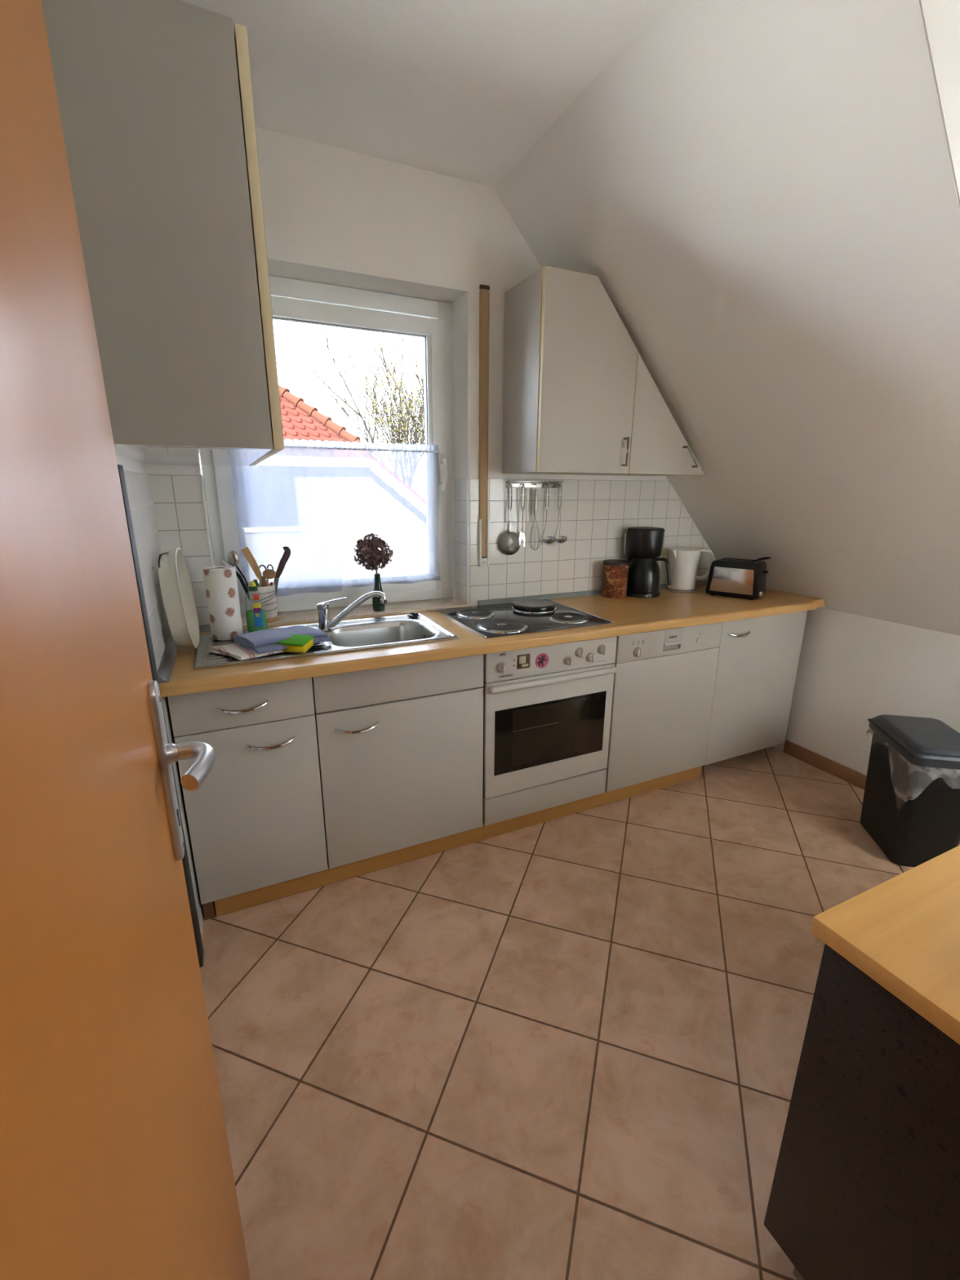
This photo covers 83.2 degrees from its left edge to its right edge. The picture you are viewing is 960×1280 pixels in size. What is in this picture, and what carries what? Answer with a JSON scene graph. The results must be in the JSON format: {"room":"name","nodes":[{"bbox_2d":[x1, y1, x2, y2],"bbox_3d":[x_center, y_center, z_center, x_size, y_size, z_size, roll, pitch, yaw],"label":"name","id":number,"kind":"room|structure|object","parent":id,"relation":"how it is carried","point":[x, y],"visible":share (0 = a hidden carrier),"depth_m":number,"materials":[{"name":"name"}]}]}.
{"room":"kitchen","nodes":[
{"label":"kitchen","id":0,"kind":"room"},
{"bbox_2d":[115,453,146,474],"bbox_3d":[-0.385,0.138,0.011,0.297,2.700,4.100,-7,17,-24],"label":"wall","id":1,"kind":"structure","parent":0,"point":[129,464],"depth_m":1.50,"materials":[{"name":"paint"}]},
{"bbox_2d":[117,464,203,967],"bbox_3d":[-0.847,0.282,1.454,0.011,1.435,0.065,-7,17,-24],"label":"trim","id":2,"kind":"structure","parent":1,"relation":"attached to","point":[194,917],"depth_m":1.38,"materials":[{"name":"rubber"}]},
{"bbox_2d":[41,0,284,466],"bbox_3d":[-0.746,-0.799,1.341,0.333,0.661,0.996,-7,17,-24],"label":"upper cabinet","id":3,"kind":"object","parent":1,"relation":"attached to","point":[155,97],"visible":0.92,"depth_m":0.91,"materials":[{"name":"white laminate"}]},
{"bbox_2d":[123,470,203,941],"bbox_3d":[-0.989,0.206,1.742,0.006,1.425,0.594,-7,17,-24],"label":"refrigerator","id":4,"kind":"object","parent":1,"relation":"attached to","point":[138,484],"depth_m":1.60,"materials":[{"name":"white metal"}]},
{"bbox_2d":[156,631,177,682],"bbox_3d":[-0.976,0.032,1.706,0.026,0.030,0.552,-7,17,-24],"label":"trim","id":5,"kind":"structure","parent":1,"relation":"attached to","point":[164,671],"depth_m":1.61,"materials":[{"name":"metal"}]},
{"bbox_2d":[145,126,668,586],"bbox_3d":[0.087,-0.581,2.571,3.400,2.700,0.320,-7,17,-24],"label":"wall","id":6,"kind":"structure","parent":0,"point":[333,215],"depth_m":1.98,"materials":[{"name":"paint"}]},
{"bbox_2d":[198,624,210,632],"bbox_3d":[-1.030,-0.041,1.981,0.120,0.022,0.020,-7,17,-24],"label":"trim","id":7,"kind":"structure","parent":6,"relation":"attached to","point":[206,628],"depth_m":1.99,"materials":[{"name":"grey plastic"}]},
{"bbox_2d":[201,475,466,603],"bbox_3d":[-0.541,-0.387,2.218,1.017,0.539,0.151,-7,17,-24],"label":"tiles","id":8,"kind":"structure","parent":6,"relation":"attached to","point":[460,484],"depth_m":2.42,"materials":[{"name":"white tile"}]},
{"bbox_2d":[199,474,469,604],"bbox_3d":[-0.510,-0.361,2.155,1.023,0.557,0.006,-7,17,-24],"label":"trim","id":9,"kind":"structure","parent":6,"relation":"attached to","point":[200,475],"depth_m":2.30,"materials":[{"name":"white plastic"}]},
{"bbox_2d":[200,275,471,628],"bbox_3d":[-0.549,-0.714,2.147,1.015,1.260,0.245,-7,17,-24],"label":"window","id":10,"kind":"structure","parent":6,"relation":"in","point":[295,300],"depth_m":2.21,"materials":[{"name":"plastic"}]},
{"bbox_2d":[266,614,279,622],"bbox_3d":[-0.840,-0.085,2.111,0.108,0.013,0.108,-7,17,-24],"label":"wooden coaster","id":11,"kind":"object","parent":10,"relation":"on","point":[277,617],"visible":0.35,"depth_m":2.08,"materials":[{"name":"brown wood"}]},
{"bbox_2d":[248,582,277,618],"bbox_3d":[-0.839,-0.151,2.092,0.097,0.125,0.096,-7,17,-24],"label":"utensil crock","id":12,"kind":"object","parent":11,"relation":"on","point":[267,595],"visible":0.63,"depth_m":2.06,"materials":[{"name":"beige ceramic"}]},
{"bbox_2d":[220,560,249,600],"bbox_3d":[-0.914,-0.199,2.061,0.117,0.218,0.018,-6,17,-22],"label":"potato masher","id":13,"kind":"object","parent":12,"relation":"in","point":[223,562],"visible":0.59,"depth_m":2.05,"materials":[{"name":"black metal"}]},
{"bbox_2d":[227,551,248,587],"bbox_3d":[-0.899,-0.216,2.062,0.095,0.248,0.015,-5,17,-19],"label":"serving spoon","id":14,"kind":"object","parent":12,"relation":"in","point":[233,557],"visible":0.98,"depth_m":2.02,"materials":[{"name":"metal"}]},
{"bbox_2d":[240,546,262,586],"bbox_3d":[-0.852,-0.222,2.053,0.078,0.264,0.021,-12,20,-37],"label":"wooden spatula","id":15,"kind":"object","parent":12,"relation":"in","point":[246,551],"visible":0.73,"depth_m":2.03,"materials":[{"name":"brown wood"}]},
{"bbox_2d":[253,578,258,586],"bbox_3d":[-0.849,-0.163,2.065,0.016,0.143,0.024,5,16,15],"label":"utensil","id":16,"kind":"object","parent":12,"relation":"in","point":[255,580],"visible":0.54,"depth_m":2.04,"materials":[{"name":"green plastic"}]},
{"bbox_2d":[261,576,266,586],"bbox_3d":[-0.826,-0.170,2.076,0.016,0.151,0.010,-7,17,-24],"label":"wooden masher","id":17,"kind":"object","parent":12,"relation":"in","point":[263,579],"visible":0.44,"depth_m":2.06,"materials":[{"name":"brown wood"}]},
{"bbox_2d":[258,564,273,579],"bbox_3d":[-0.822,-0.197,2.093,0.058,0.193,0.011,-7,17,-24],"label":"scissors","id":18,"kind":"object","parent":12,"relation":"in","point":[260,566],"visible":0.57,"depth_m":2.07,"materials":[{"name":"metal"}]},
{"bbox_2d":[262,568,275,586],"bbox_3d":[-0.805,-0.183,2.072,0.055,0.178,0.024,-1,16,-3],"label":"wooden spoon","id":19,"kind":"object","parent":12,"relation":"in","point":[268,574],"visible":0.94,"depth_m":2.05,"materials":[{"name":"brown wood"}]},
{"bbox_2d":[273,546,290,596],"bbox_3d":[-0.775,-0.234,2.095,0.100,0.252,0.026,-10,19,-33],"label":"bread knife","id":20,"kind":"object","parent":12,"relation":"in","point":[286,553],"visible":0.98,"depth_m":2.08,"materials":[{"name":"metal"}]},
{"bbox_2d":[231,438,440,595],"bbox_3d":[-0.553,-0.503,2.231,0.846,0.602,0.038,-7,17,-24],"label":"cafe curtain","id":21,"kind":"object","parent":10,"relation":"attached to","point":[311,447],"visible":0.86,"depth_m":2.20,"materials":[{"name":"white fabric"}]},
{"bbox_2d":[372,573,384,611],"bbox_3d":[-0.427,-0.200,2.264,0.053,0.156,0.053,-7,17,-24],"label":"bottle vase","id":22,"kind":"object","parent":10,"relation":"on","point":[377,606],"visible":0.84,"depth_m":2.25,"materials":[{"name":"green glass"}]},
{"bbox_2d":[353,533,393,573],"bbox_3d":[-0.436,-0.285,2.230,0.156,0.309,0.151,1,16,1],"label":"decorative ball","id":23,"kind":"object","parent":22,"relation":"in","point":[370,553],"visible":1,"depth_m":2.19,"materials":[{"name":"brown plant"}]},
{"bbox_2d":[148,474,715,625],"bbox_3d":[0.164,-0.439,2.462,2.826,0.565,0.006,-7,17,-24],"label":"wall tiles","id":24,"kind":"structure","parent":6,"relation":"attached to","point":[595,516],"depth_m":2.52,"materials":[{"name":"white tile"}]},
{"bbox_2d":[505,480,563,488],"bbox_3d":[0.244,-0.693,2.407,0.283,0.030,0.030,-7,17,-24],"label":"utensil rail","id":25,"kind":"object","parent":24,"relation":"attached to","point":[515,484],"visible":0.98,"depth_m":2.41,"materials":[{"name":"metal"}]},
{"bbox_2d":[500,484,520,555],"bbox_3d":[0.139,-0.529,2.392,0.105,0.308,0.020,-7,17,-24],"label":"skimmer","id":26,"kind":"object","parent":25,"relation":"hanging from","point":[510,544],"visible":1,"depth_m":2.41,"materials":[{"name":"metal"}]},
{"bbox_2d":[519,484,525,546],"bbox_3d":[0.190,-0.554,2.413,0.030,0.273,0.012,-2,16,-9],"label":"fork","id":27,"kind":"object","parent":25,"relation":"hanging from","point":[522,535],"visible":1,"depth_m":2.41,"materials":[{"name":"metal"}]},
{"bbox_2d":[528,488,540,550],"bbox_3d":[0.251,-0.543,2.445,0.051,0.271,0.042,-4,16,-15],"label":"whisk","id":28,"kind":"object","parent":25,"relation":"hanging from","point":[535,492],"visible":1,"depth_m":2.44,"materials":[{"name":"metal"}]},
{"bbox_2d":[541,484,555,544],"bbox_3d":[0.321,-0.572,2.466,0.060,0.265,0.058,7,17,22],"label":"ladle","id":29,"kind":"object","parent":25,"relation":"hanging from","point":[550,540],"visible":1,"depth_m":2.47,"materials":[{"name":"metal"}]},
{"bbox_2d":[542,536,555,544],"bbox_3d":[0.320,-0.460,2.498,0.058,0.033,0.059,-7,17,-24],"label":"bowl","id":30,"kind":"object","parent":29,"relation":"on","point":[550,540],"depth_m":2.51,"materials":[{"name":"silver metal"}]},
{"bbox_2d":[554,484,567,543],"bbox_3d":[0.378,-0.579,2.492,0.059,0.265,0.058,5,16,17],"label":"ladle","id":31,"kind":"object","parent":25,"relation":"hanging from","point":[562,540],"visible":0.97,"depth_m":2.50,"materials":[{"name":"metal"}]},
{"bbox_2d":[555,536,567,543],"bbox_3d":[0.377,-0.467,2.523,0.058,0.033,0.059,-7,17,-24],"label":"bowl","id":32,"kind":"object","parent":31,"relation":"on","point":[562,540],"depth_m":2.53,"materials":[{"name":"silver metal"}]},
{"bbox_2d":[478,284,489,566],"bbox_3d":[0.018,-0.858,2.262,0.047,1.100,0.022,-7,17,-24],"label":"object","id":33,"kind":"object","parent":6,"relation":"attached to","point":[484,295],"visible":1,"depth_m":2.25,"materials":[{"name":"brown fabric"}]},
{"bbox_2d":[477,579,707,605],"bbox_3d":[0.713,-0.254,2.765,1.592,0.022,0.020,-7,17,-24],"label":"trim","id":34,"kind":"structure","parent":6,"relation":"attached to","point":[571,594],"depth_m":2.60,"materials":[{"name":"grey plastic"}]},
{"bbox_2d":[502,265,703,475],"bbox_3d":[0.561,-1.061,2.280,0.868,0.691,0.334,-7,17,-24],"label":"upper cabinet","id":35,"kind":"object","parent":6,"relation":"attached to","point":[580,397],"visible":1,"depth_m":2.10,"materials":[{"name":"white laminate"}]},
{"bbox_2d":[179,0,959,635],"bbox_3d":[1.068,-0.511,0.532,3.500,1.885,4.100,-7,17,-24],"label":"ceiling","id":36,"kind":"structure","parent":0,"point":[762,195],"depth_m":1.55,"materials":[{"name":"paint"}]},
{"bbox_2d":[200,746,959,1279],"bbox_3d":[0.952,1.180,1.127,3.400,0.100,4.400,-7,17,-24],"label":"floor","id":37,"kind":"structure","parent":0,"point":[567,1047],"depth_m":1.41,"materials":[{"name":"tile"}]},
{"bbox_2d":[202,901,215,919],"bbox_3d":[-0.911,0.880,1.815,0.030,0.086,0.058,-7,17,-24],"label":"support block","id":38,"kind":"object","parent":37,"relation":"on","point":[209,908],"visible":0.36,"depth_m":1.79,"materials":[{"name":"brown wood"}]},
{"bbox_2d":[214,765,702,916],"bbox_3d":[0.108,0.762,2.249,2.188,0.086,0.016,-7,17,-24],"label":"toe kick","id":39,"kind":"object","parent":37,"relation":"on","point":[227,905],"visible":0.56,"depth_m":2.11,"materials":[{"name":"brown wood"}]},
{"bbox_2d":[167,677,328,904],"bbox_3d":[-0.812,0.416,1.923,0.402,0.748,0.520,-7,17,-24],"label":"base cabinet","id":40,"kind":"object","parent":39,"relation":"on","point":[255,821],"visible":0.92,"depth_m":1.72,"materials":[{"name":"white laminate"}]},
{"bbox_2d":[311,653,484,868],"bbox_3d":[-0.356,0.360,2.128,0.600,0.748,0.520,-7,17,-24],"label":"base cabinet","id":41,"kind":"object","parent":39,"relation":"on","point":[400,748],"visible":0.94,"depth_m":1.92,"materials":[{"name":"white laminate"}]},
{"bbox_2d":[159,584,826,697],"bbox_3d":[0.296,-0.090,2.287,2.832,0.038,0.584,-7,17,-24],"label":"countertop","id":42,"kind":"structure","parent":41,"relation":"on","point":[670,610],"depth_m":1.98,"materials":[{"name":"brown wood"}]},
{"bbox_2d":[192,613,458,670],"bbox_3d":[-0.539,0.060,1.932,0.835,0.162,0.408,-7,17,-24],"label":"sink","id":43,"kind":"object","parent":42,"relation":"in","point":[375,633],"visible":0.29,"depth_m":2.03,"materials":[{"name":"metal"}]},
{"bbox_2d":[157,546,199,648],"bbox_3d":[-0.955,-0.130,1.715,0.069,0.323,0.218,-5,17,-19],"label":"tray","id":44,"kind":"object","parent":43,"relation":"on","point":[175,581],"visible":1,"depth_m":1.66,"materials":[{"name":"beige plastic"}]},
{"bbox_2d":[202,565,243,640],"bbox_3d":[-0.883,-0.128,1.860,0.101,0.242,0.101,-7,17,-24],"label":"paper towel roll","id":45,"kind":"object","parent":43,"relation":"on","point":[220,584],"visible":0.98,"depth_m":1.82,"materials":[{"name":"paper"}]},
{"bbox_2d":[207,643,284,660],"bbox_3d":[-0.712,0.021,1.744,0.262,0.015,0.183,-14,21,-41],"label":"tea towel","id":46,"kind":"object","parent":43,"relation":"on","point":[235,651],"visible":0.39,"depth_m":1.68,"materials":[{"name":"white fabric"}]},
{"bbox_2d":[232,625,331,653],"bbox_3d":[-0.653,-0.012,1.782,0.257,0.036,0.200,-13,20,-39],"label":"cloth","id":47,"kind":"object","parent":46,"relation":"on","point":[265,641],"visible":0.88,"depth_m":1.74,"materials":[{"name":"blue fabric"}]},
{"bbox_2d":[245,581,266,631],"bbox_3d":[-0.809,-0.121,1.942,0.070,0.184,0.044,-3,16,-13],"label":"dish soap bottle","id":48,"kind":"object","parent":43,"relation":"on","point":[256,617],"visible":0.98,"depth_m":1.94,"materials":[{"name":"green plastic"}]},
{"bbox_2d":[277,634,313,653],"bbox_3d":[-0.587,0.011,1.726,0.089,0.042,0.068,4,16,12],"label":"sponge","id":49,"kind":"object","parent":43,"relation":"on","point":[296,643],"visible":0.94,"depth_m":1.70,"materials":[{"name":"green plastic"}]},
{"bbox_2d":[406,612,420,619],"bbox_3d":[-0.268,-0.048,2.192,0.058,0.127,0.072,-7,17,-24],"label":"plug","id":50,"kind":"object","parent":43,"relation":"on","point":[412,615],"visible":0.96,"depth_m":2.18,"materials":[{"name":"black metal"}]},
{"bbox_2d":[316,591,386,631],"bbox_3d":[-0.467,-0.105,1.971,0.262,0.150,0.052,1,16,3],"label":"mixer tap","id":51,"kind":"object","parent":42,"relation":"on","point":[325,624],"visible":0.99,"depth_m":1.96,"materials":[{"name":"silver metal"}]},
{"bbox_2d":[435,599,613,638],"bbox_3d":[0.168,-0.111,2.237,0.562,0.029,0.493,-7,17,-24],"label":"cooktop","id":52,"kind":"object","parent":42,"relation":"in","point":[524,615],"visible":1,"depth_m":2.18,"materials":[{"name":"silver metal"}]},
{"bbox_2d":[601,559,629,598],"bbox_3d":[0.662,-0.300,2.648,0.125,0.174,0.125,-7,17,-24],"label":"tin","id":53,"kind":"object","parent":42,"relation":"on","point":[615,571],"visible":1,"depth_m":2.60,"materials":[{"name":"brown metal"}]},
{"bbox_2d":[623,526,671,597],"bbox_3d":[0.826,-0.389,2.678,0.220,0.330,0.198,1,16,3],"label":"coffee maker","id":54,"kind":"object","parent":42,"relation":"on","point":[644,544],"visible":0.94,"depth_m":2.61,"materials":[{"name":"black plastic"}]},
{"bbox_2d":[666,546,713,592],"bbox_3d":[1.067,-0.370,2.814,0.226,0.221,0.162,-7,17,-24],"label":"electric kettle","id":55,"kind":"object","parent":42,"relation":"on","point":[683,562],"visible":0.92,"depth_m":2.76,"materials":[{"name":"white plastic"}]},
{"bbox_2d":[705,556,771,599],"bbox_3d":[1.277,-0.316,2.664,0.258,0.201,0.160,13,20,38],"label":"toaster","id":56,"kind":"object","parent":42,"relation":"on","point":[727,576],"visible":1,"depth_m":2.61,"materials":[{"name":"black plastic"}]},
{"bbox_2d":[481,635,617,826],"bbox_3d":[0.196,0.297,2.365,0.590,0.746,0.506,-7,17,-24],"label":"oven","id":57,"kind":"object","parent":39,"relation":"on","point":[547,709],"visible":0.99,"depth_m":2.16,"materials":[{"name":"white metal"}]},
{"bbox_2d":[519,656,528,666],"bbox_3d":[0.165,0.081,2.033,0.040,0.042,0.002,-7,17,-24],"label":"print","id":58,"kind":"object","parent":57,"relation":"attached to","point":[523,660],"depth_m":2.03},
{"bbox_2d":[604,622,723,791],"bbox_3d":[0.737,0.230,2.612,0.588,0.746,0.500,-7,17,-24],"label":"dishwasher","id":59,"kind":"object","parent":39,"relation":"on","point":[664,683],"visible":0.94,"depth_m":2.41,"materials":[{"name":"white metal"}]},
{"bbox_2d":[704,610,807,764],"bbox_3d":[1.267,0.164,2.859,0.582,0.752,0.520,-7,17,-24],"label":"base cabinet","id":60,"kind":"object","parent":39,"relation":"on","point":[757,661],"visible":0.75,"depth_m":2.65,"materials":[{"name":"white laminate"}]},
{"bbox_2d":[763,845,959,1279],"bbox_3d":[1.201,0.779,0.958,1.297,0.764,0.523,-7,17,-24],"label":"kitchen island","id":61,"kind":"object","parent":37,"relation":"on","point":[866,1183],"visible":1,"depth_m":0.79,"materials":[{"name":"brown wood"}]},
{"bbox_2d":[859,714,959,866],"bbox_3d":[1.709,0.590,2.125,0.266,0.499,0.355,3,16,11],"label":"waste bin","id":62,"kind":"object","parent":37,"relation":"on","point":[911,804],"visible":0.93,"depth_m":2.02,"materials":[{"name":"plastic"}]},
{"bbox_2d":[773,607,959,775],"bbox_3d":[2.111,0.444,2.249,0.250,0.918,2.460,-7,17,-24],"label":"wall","id":63,"kind":"structure","parent":0,"point":[853,669],"depth_m":2.56,"materials":[{"name":"paint"}]},
{"bbox_2d":[783,739,866,790],"bbox_3d":[2.059,0.809,2.144,0.011,0.072,1.860,-7,17,-24],"label":"baseboard","id":64,"kind":"structure","parent":63,"relation":"attached to","point":[855,778],"depth_m":2.75,"materials":[{"name":"wood"}]},
{"bbox_2d":[918,0,959,207],"bbox_3d":[1.342,-0.663,1.438,1.601,1.680,0.053,-7,17,-24],"label":"skylight window","id":65,"kind":"structure","parent":0,"point":[940,18],"depth_m":1.07,"materials":[{"name":"paint"}]},
{"bbox_3d":[1.194,0.046,0.361,3.065,2.700,0.140,-7,17,-24],"label":"wall","id":66,"kind":"structure","parent":0,"visible":0},
{"bbox_2d":[0,0,250,1279],"bbox_3d":[-0.216,0.301,0.340,0.104,1.992,0.820,-7,17,-24],"label":"door","id":67,"kind":"structure","parent":66,"relation":"in","point":[116,1163],"depth_m":0.35,"materials":[{"name":"brown wood"}]},
{"label":"outside","id":68,"kind":"structure","parent":0,"visible":0},
{"bbox_3d":[-9.413,-3.293,31.767,70.000,0.200,59.600,-7,17,-24],"label":"ground","id":69,"kind":"structure","parent":68,"visible":0},
{"bbox_2d":[200,384,427,582],"bbox_3d":[-3.358,-1.507,11.996,5.950,7.140,8.476,-7,17,-24],"label":"house","id":70,"kind":"structure","parent":69,"relation":"on","point":[300,420],"depth_m":7.75,"materials":[{"name":"ceramic"}]},
{"bbox_2d":[278,320,425,484],"bbox_3d":[-3.815,-7.265,21.099,7.760,13.308,5.132,-7,17,-24],"label":"bare tree","id":71,"kind":"object","parent":69,"relation":"on","point":[405,416],"visible":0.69,"depth_m":20.74,"materials":[{"name":"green plant"}]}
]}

